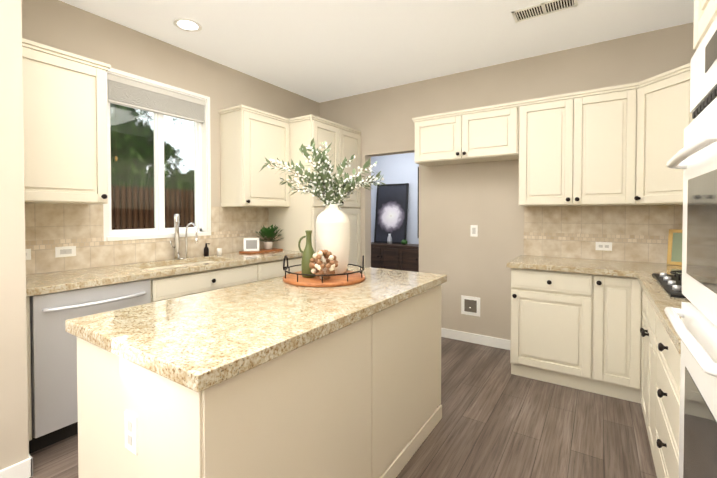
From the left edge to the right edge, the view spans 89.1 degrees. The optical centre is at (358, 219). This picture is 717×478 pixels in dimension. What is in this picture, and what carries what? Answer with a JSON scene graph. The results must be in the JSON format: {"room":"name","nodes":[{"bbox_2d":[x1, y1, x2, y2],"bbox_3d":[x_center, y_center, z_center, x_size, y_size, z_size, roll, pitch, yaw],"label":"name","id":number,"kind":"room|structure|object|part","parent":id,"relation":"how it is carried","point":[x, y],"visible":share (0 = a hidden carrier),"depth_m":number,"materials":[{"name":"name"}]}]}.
{"room":"kitchen","nodes":[
{"label":"kitchen","id":0,"kind":"room"},
{"bbox_2d":[0,0,28,469],"bbox_3d":[-3.229,-0.062,0.009,0.700,2.740,4.720,1,1,33],"label":"wall","id":1,"kind":"structure","parent":0,"point":[14,446],"depth_m":1.75,"materials":[{"name":"paint"}]},
{"bbox_2d":[0,454,32,477],"bbox_3d":[-2.962,1.263,-0.138,0.093,0.095,4.733,1,1,33],"label":"baseboard","id":2,"kind":"structure","parent":1,"relation":"attached to","point":[23,469],"depth_m":1.77,"materials":[{"name":"white wood"}]},
{"bbox_2d":[21,0,318,207],"bbox_3d":[-2.685,-0.090,1.591,0.140,2.740,7.960,1,1,33],"label":"wall","id":3,"kind":"structure","parent":0,"point":[60,25],"depth_m":3.02,"materials":[{"name":"paint"}]},
{"bbox_2d":[22,38,109,205],"bbox_3d":[-1.933,-0.562,2.283,0.337,0.920,0.513,1,1,33],"label":"upper cabinet","id":4,"kind":"object","parent":3,"relation":"attached to","point":[65,104],"depth_m":2.21,"materials":[{"name":"beige paint"}]},
{"bbox_2d":[25,203,268,274],"bbox_3d":[-1.598,0.112,3.089,0.020,0.455,2.208,1,1,33],"label":"backsplash","id":5,"kind":"structure","parent":3,"relation":"attached to","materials":[{"name":"beige tile"}]},
{"bbox_2d":[103,68,210,240],"bbox_3d":[-1.687,-0.490,3.076,0.158,1.290,0.890,1,1,33],"label":"window","id":6,"kind":"structure","parent":3,"relation":"in","point":[147,168],"depth_m":3.09,"materials":[{"name":"clear glass"}]},
{"bbox_3d":[-1.708,-0.486,3.090,0.058,1.216,0.806,1,1,33],"label":"window sash","id":7,"kind":"part","parent":6,"relation":"part of","materials":[{"name":"white plastic"}]},
{"bbox_2d":[107,73,204,160],"bbox_3d":[-1.665,-0.768,3.057,0.054,0.646,0.798,1,1,33],"label":"window blind","id":8,"kind":"object","parent":6,"relation":"attached to","point":[134,94],"visible":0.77,"depth_m":2.98,"materials":[{"name":"grey fabric"}]},
{"bbox_2d":[218,105,289,209],"bbox_3d":[-1.022,-0.586,3.659,0.337,0.920,0.600,1,1,33],"label":"upper cabinet","id":9,"kind":"object","parent":3,"relation":"attached to","point":[248,135],"depth_m":3.46,"materials":[{"name":"beige paint"}]},
{"bbox_2d":[29,337,656,477],"bbox_3d":[-0.636,1.308,1.722,7.400,0.060,10.800,1,1,33],"label":"floor","id":10,"kind":"structure","parent":0,"point":[498,419],"depth_m":2.16,"materials":[{"name":"brown wood"}]},
{"bbox_2d":[26,278,149,452],"bbox_3d":[-1.779,0.832,2.338,0.560,0.871,0.735,1,1,33],"label":"dishwasher","id":11,"kind":"object","parent":10,"relation":"on","point":[51,351],"depth_m":2.01,"materials":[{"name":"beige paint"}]},
{"bbox_2d":[26,250,303,297],"bbox_3d":[-1.363,0.362,2.938,0.582,0.040,2.208,1,1,33],"label":"countertop","id":12,"kind":"structure","parent":11,"relation":"on","point":[54,281],"depth_m":2.41,"materials":[{"name":"beige stone"}]},
{"bbox_2d":[142,258,217,269],"bbox_3d":[-1.394,0.476,2.917,0.403,0.212,0.724,1,1,33],"label":"sink","id":13,"kind":"object","parent":12,"relation":"in","point":[199,259],"depth_m":3.05,"materials":[{"name":"beige stone"}]},
{"bbox_2d":[166,214,197,257],"bbox_3d":[-1.483,0.147,3.067,0.191,0.385,0.170,1,1,33],"label":"faucet","id":14,"kind":"object","parent":12,"relation":"on","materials":[{"name":"silver metal"}]},
{"bbox_2d":[202,242,209,257],"bbox_3d":[-1.375,0.276,3.308,0.072,0.120,0.042,1,1,33],"label":"soap dispenser","id":15,"kind":"object","parent":12,"relation":"on","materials":[{"name":"black plastic"}]},
{"bbox_2d":[239,248,282,253],"bbox_3d":[-0.987,0.320,3.712,0.180,0.015,0.420,1,1,33],"label":"cutting board","id":16,"kind":"object","parent":12,"relation":"on","point":[261,251],"visible":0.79,"depth_m":3.61,"materials":[{"name":"brown wood"}]},
{"bbox_2d":[244,238,258,250],"bbox_3d":[-1.059,0.252,3.605,0.123,0.137,0.132,1,1,33],"label":"picture frame","id":17,"kind":"object","parent":16,"relation":"on","point":[251,244],"visible":0.94,"depth_m":3.60,"materials":[{"name":"white"}]},
{"bbox_2d":[256,224,282,249],"bbox_3d":[-0.919,0.180,3.774,0.295,0.262,0.258,1,1,33],"label":"plant pot","id":18,"kind":"object","parent":16,"relation":"on","point":[270,234],"visible":1,"depth_m":3.74,"materials":[{"name":"white"}]},
{"bbox_2d":[150,262,269,302],"bbox_3d":[-1.332,0.819,2.985,0.590,0.875,0.972,1,1,33],"label":"base cabinet","id":19,"kind":"object","parent":10,"relation":"on","point":[163,286],"depth_m":2.76,"materials":[{"name":"beige paint"}]},
{"bbox_2d":[77,285,441,477],"bbox_3d":[-0.279,0.839,1.847,0.835,0.876,1.683,1,1,33],"label":"kitchen island","id":20,"kind":"object","parent":10,"relation":"on","point":[278,377],"depth_m":1.26,"materials":[{"name":"beige paint"}]},
{"bbox_2d":[124,410,137,454],"bbox_3d":[-0.699,0.654,1.117,0.070,0.115,0.008,1,1,33],"label":"outlet","id":21,"kind":"object","parent":20,"relation":"attached to","point":[130,416],"depth_m":1.11,"materials":[{"name":"white plastic"}]},
{"bbox_2d":[65,265,446,396],"bbox_3d":[-0.258,0.384,1.833,0.829,0.046,1.730,1,1,33],"label":"island countertop","id":22,"kind":"structure","parent":20,"relation":"on","point":[197,343],"depth_m":1.31,"materials":[{"name":"beige stone"}]},
{"bbox_2d":[283,255,364,286],"bbox_3d":[-0.202,0.284,2.160,0.484,0.142,0.484,1,1,33],"label":"tray","id":23,"kind":"object","parent":22,"relation":"on","point":[347,277],"visible":0.81,"depth_m":2.02,"materials":[{"name":"brown wood"}]},
{"bbox_2d":[298,230,314,277],"bbox_3d":[-0.292,0.199,2.124,0.093,0.270,0.086,1,1,33],"label":"bottle","id":24,"kind":"object","parent":23,"relation":"on","point":[308,252],"visible":0.88,"depth_m":2.10,"materials":[{"name":"green ceramic"}]},
{"bbox_2d":[259,138,385,273],"bbox_3d":[-0.220,-0.081,2.227,0.785,0.827,0.242,0,1,-6],"label":"vase","id":25,"kind":"object","parent":23,"relation":"on","point":[332,228],"visible":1,"depth_m":2.19,"materials":[{"name":"white ceramic"}]},
{"bbox_2d":[309,250,338,278],"bbox_3d":[-0.193,0.251,2.030,0.164,0.162,0.163,1,1,33],"label":"ball","id":26,"kind":"object","parent":23,"relation":"on","point":[319,265],"visible":0.98,"depth_m":2.00,"materials":[{"name":"beige"}]},
{"bbox_2d":[266,254,301,278],"bbox_3d":[-0.942,0.809,3.574,0.590,0.875,0.695,1,1,33],"label":"base cabinet","id":27,"kind":"object","parent":10,"relation":"on","point":[276,264],"depth_m":3.42,"materials":[{"name":"beige paint"}]},
{"bbox_2d":[266,114,360,265],"bbox_3d":[-0.482,0.090,4.206,0.647,2.290,0.888,1,1,33],"label":"tall cabinet","id":28,"kind":"object","parent":10,"relation":"on","point":[303,213],"depth_m":3.84,"materials":[{"name":"beige paint"}]},
{"bbox_2d":[371,242,418,271],"bbox_3d":[0.829,0.825,6.554,1.600,0.740,0.471,1,1,33],"label":"console","id":29,"kind":"object","parent":10,"relation":"on","point":[395,256],"visible":0.4,"depth_m":6.44,"materials":[{"name":"brown wood"}]},
{"bbox_2d":[374,183,408,243],"bbox_3d":[0.614,-0.110,6.847,0.660,1.117,0.147,1,1,33],"label":"painting","id":30,"kind":"object","parent":29,"relation":"on","point":[391,208],"visible":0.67,"depth_m":6.84,"materials":[{"name":"black"}]},
{"bbox_2d":[387,234,406,244],"bbox_3d":[0.695,0.359,6.548,0.405,0.190,0.105,1,1,33],"label":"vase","id":31,"kind":"object","parent":29,"relation":"on","point":[389,240],"visible":1,"depth_m":6.60,"materials":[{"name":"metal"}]},
{"bbox_2d":[510,268,607,394],"bbox_3d":[1.626,0.819,2.977,0.617,0.875,0.631,1,1,33],"label":"base cabinet","id":32,"kind":"object","parent":10,"relation":"on","point":[558,316],"depth_m":2.73,"materials":[{"name":"beige paint"}]},
{"bbox_2d":[506,256,667,275],"bbox_3d":[1.963,0.365,2.748,1.472,0.040,0.628,1,1,33],"label":"countertop","id":33,"kind":"structure","parent":32,"relation":"on","point":[569,263],"depth_m":2.78,"materials":[{"name":"beige stone"}]},
{"bbox_2d":[604,272,627,400],"bbox_3d":[1.919,0.822,2.784,0.336,0.875,0.631,1,1,33],"label":"base cabinet","id":34,"kind":"object","parent":10,"relation":"on","point":[616,326],"depth_m":2.53,"materials":[{"name":"beige paint"}]},
{"bbox_2d":[628,276,635,400],"bbox_3d":[2.066,0.833,2.191,0.676,0.875,0.302,1,1,33],"label":"base cabinet","id":35,"kind":"object","parent":10,"relation":"on","point":[630,278],"depth_m":2.49,"materials":[{"name":"beige paint"}]},
{"bbox_2d":[632,280,647,402],"bbox_3d":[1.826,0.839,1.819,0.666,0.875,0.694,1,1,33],"label":"base cabinet","id":36,"kind":"object","parent":10,"relation":"on","point":[638,294],"depth_m":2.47,"materials":[{"name":"beige paint"}]},
{"bbox_2d":[640,300,667,477],"bbox_3d":[1.458,0.849,1.264,0.666,0.875,0.762,1,1,33],"label":"base cabinet","id":37,"kind":"object","parent":10,"relation":"on","point":[653,334],"depth_m":1.71,"materials":[{"name":"beige paint"}]},
{"bbox_2d":[636,272,667,327],"bbox_3d":[1.693,0.385,1.598,0.652,0.040,1.589,1,1,33],"label":"countertop","id":38,"kind":"structure","parent":37,"relation":"on","point":[659,298],"depth_m":1.78,"materials":[{"name":"beige stone"}]},
{"bbox_2d":[652,268,667,291],"bbox_3d":[1.866,0.336,1.871,0.489,0.049,0.720,1,1,33],"label":"cooktop","id":39,"kind":"object","parent":38,"relation":"in","point":[660,275],"depth_m":2.16,"materials":[{"name":"black metal"}]},
{"bbox_2d":[664,0,716,477],"bbox_3d":[1.069,0.071,0.662,0.666,2.450,0.650,1,1,33],"label":"tall cabinet","id":40,"kind":"object","parent":10,"relation":"on","point":[692,93],"depth_m":0.94,"materials":[{"name":"beige paint"}]},
{"bbox_2d":[664,16,716,477],"bbox_3d":[0.800,0.196,0.842,0.098,1.335,0.590,1,1,33],"label":"oven","id":41,"kind":"object","parent":40,"relation":"in","point":[696,329],"depth_m":0.88,"materials":[{"name":"white"}]},
{"bbox_2d":[59,0,693,102],"bbox_3d":[-0.636,-1.501,1.673,7.400,0.080,10.800,1,1,33],"label":"ceiling","id":42,"kind":"structure","parent":0,"point":[319,51],"depth_m":2.89,"materials":[{"name":"white paint"}]},
{"bbox_2d":[173,18,201,31],"bbox_3d":[-1.300,-1.475,2.773,0.200,0.010,0.200,1,1,33],"label":"recessed light","id":43,"kind":"object","parent":42,"relation":"in","point":[188,25],"visible":1,"depth_m":2.77,"materials":[{"name":"white plastic"}]},
{"bbox_2d":[511,0,577,22],"bbox_3d":[1.300,-1.474,2.551,0.400,0.006,0.170,1,1,33],"label":"ceiling vent","id":44,"kind":"object","parent":42,"relation":"in","point":[538,10],"visible":1,"depth_m":2.55,"materials":[{"name":"white metal"}]},
{"bbox_2d":[371,152,418,243],"bbox_3d":[1.321,-0.176,6.601,4.330,2.740,0.140,1,1,33],"label":"wall","id":45,"kind":"structure","parent":0,"point":[398,168],"depth_m":6.83,"materials":[{"name":"paint"}]},
{"bbox_2d":[418,167,418,237],"bbox_3d":[1.522,-0.302,6.360,1.050,1.300,0.037,1,1,33],"label":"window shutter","id":46,"kind":"object","parent":45,"relation":"attached to","point":[418,202],"visible":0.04,"depth_m":6.63,"materials":[{"name":"beige paint"}]},
{"bbox_2d":[319,22,696,339],"bbox_3d":[1.161,-0.127,3.733,4.190,2.740,0.140,1,1,33],"label":"wall","id":47,"kind":"structure","parent":0,"point":[456,201],"depth_m":3.63,"materials":[{"name":"paint"}]},
{"bbox_2d":[412,102,515,165],"bbox_3d":[1.049,-0.788,3.507,0.968,0.450,0.338,1,1,33],"label":"upper cabinet","id":48,"kind":"object","parent":47,"relation":"attached to","point":[486,133],"depth_m":3.35,"materials":[{"name":"beige paint"}]},
{"bbox_2d":[461,295,479,316],"bbox_3d":[1.128,0.874,3.673,0.190,0.190,0.026,1,1,33],"label":"outlet box","id":49,"kind":"object","parent":47,"relation":"attached to","point":[470,305],"visible":1,"depth_m":3.68,"materials":[{"name":"white plastic"}]},
{"bbox_2d":[470,225,477,236],"bbox_3d":[1.157,0.115,3.650,0.070,0.115,0.011,1,1,33],"label":"switch plate","id":50,"kind":"object","parent":47,"relation":"attached to","point":[473,230],"visible":1,"depth_m":3.65,"materials":[{"name":"white plastic"}]},
{"bbox_2d":[441,328,510,349],"bbox_3d":[0.761,1.193,3.930,1.790,0.095,0.013,1,1,33],"label":"baseboard","id":51,"kind":"structure","parent":47,"relation":"attached to","point":[478,339],"depth_m":3.64,"materials":[{"name":"white wood"}]},
{"bbox_2d":[516,85,623,207],"bbox_3d":[1.801,-0.559,2.990,0.854,0.890,0.376,1,1,33],"label":"upper cabinet","id":52,"kind":"object","parent":47,"relation":"attached to","point":[570,146],"depth_m":2.89,"materials":[{"name":"beige paint"}]},
{"bbox_2d":[523,205,682,263],"bbox_3d":[1.535,0.130,2.075,1.448,0.455,2.217,1,1,33],"label":"backsplash","id":53,"kind":"structure","parent":47,"relation":"attached to","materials":[{"name":"beige tile"}]},
{"bbox_2d":[624,70,671,207],"bbox_3d":[2.266,-0.550,2.490,0.698,0.890,0.697,1,1,33],"label":"upper cabinet","id":54,"kind":"object","parent":47,"relation":"attached to","point":[645,101],"depth_m":2.60,"materials":[{"name":"beige paint"}]},
{"label":"outside","id":55,"kind":"structure","parent":0,"visible":0},
{"bbox_2d":[110,103,194,229],"bbox_3d":[-3.953,-2.057,6.618,0.001,7.500,11.000,1,1,33],"label":"window glass","id":56,"kind":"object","parent":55,"point":[148,185],"depth_m":6.69,"materials":[{"name":"clear glass"}]}
]}

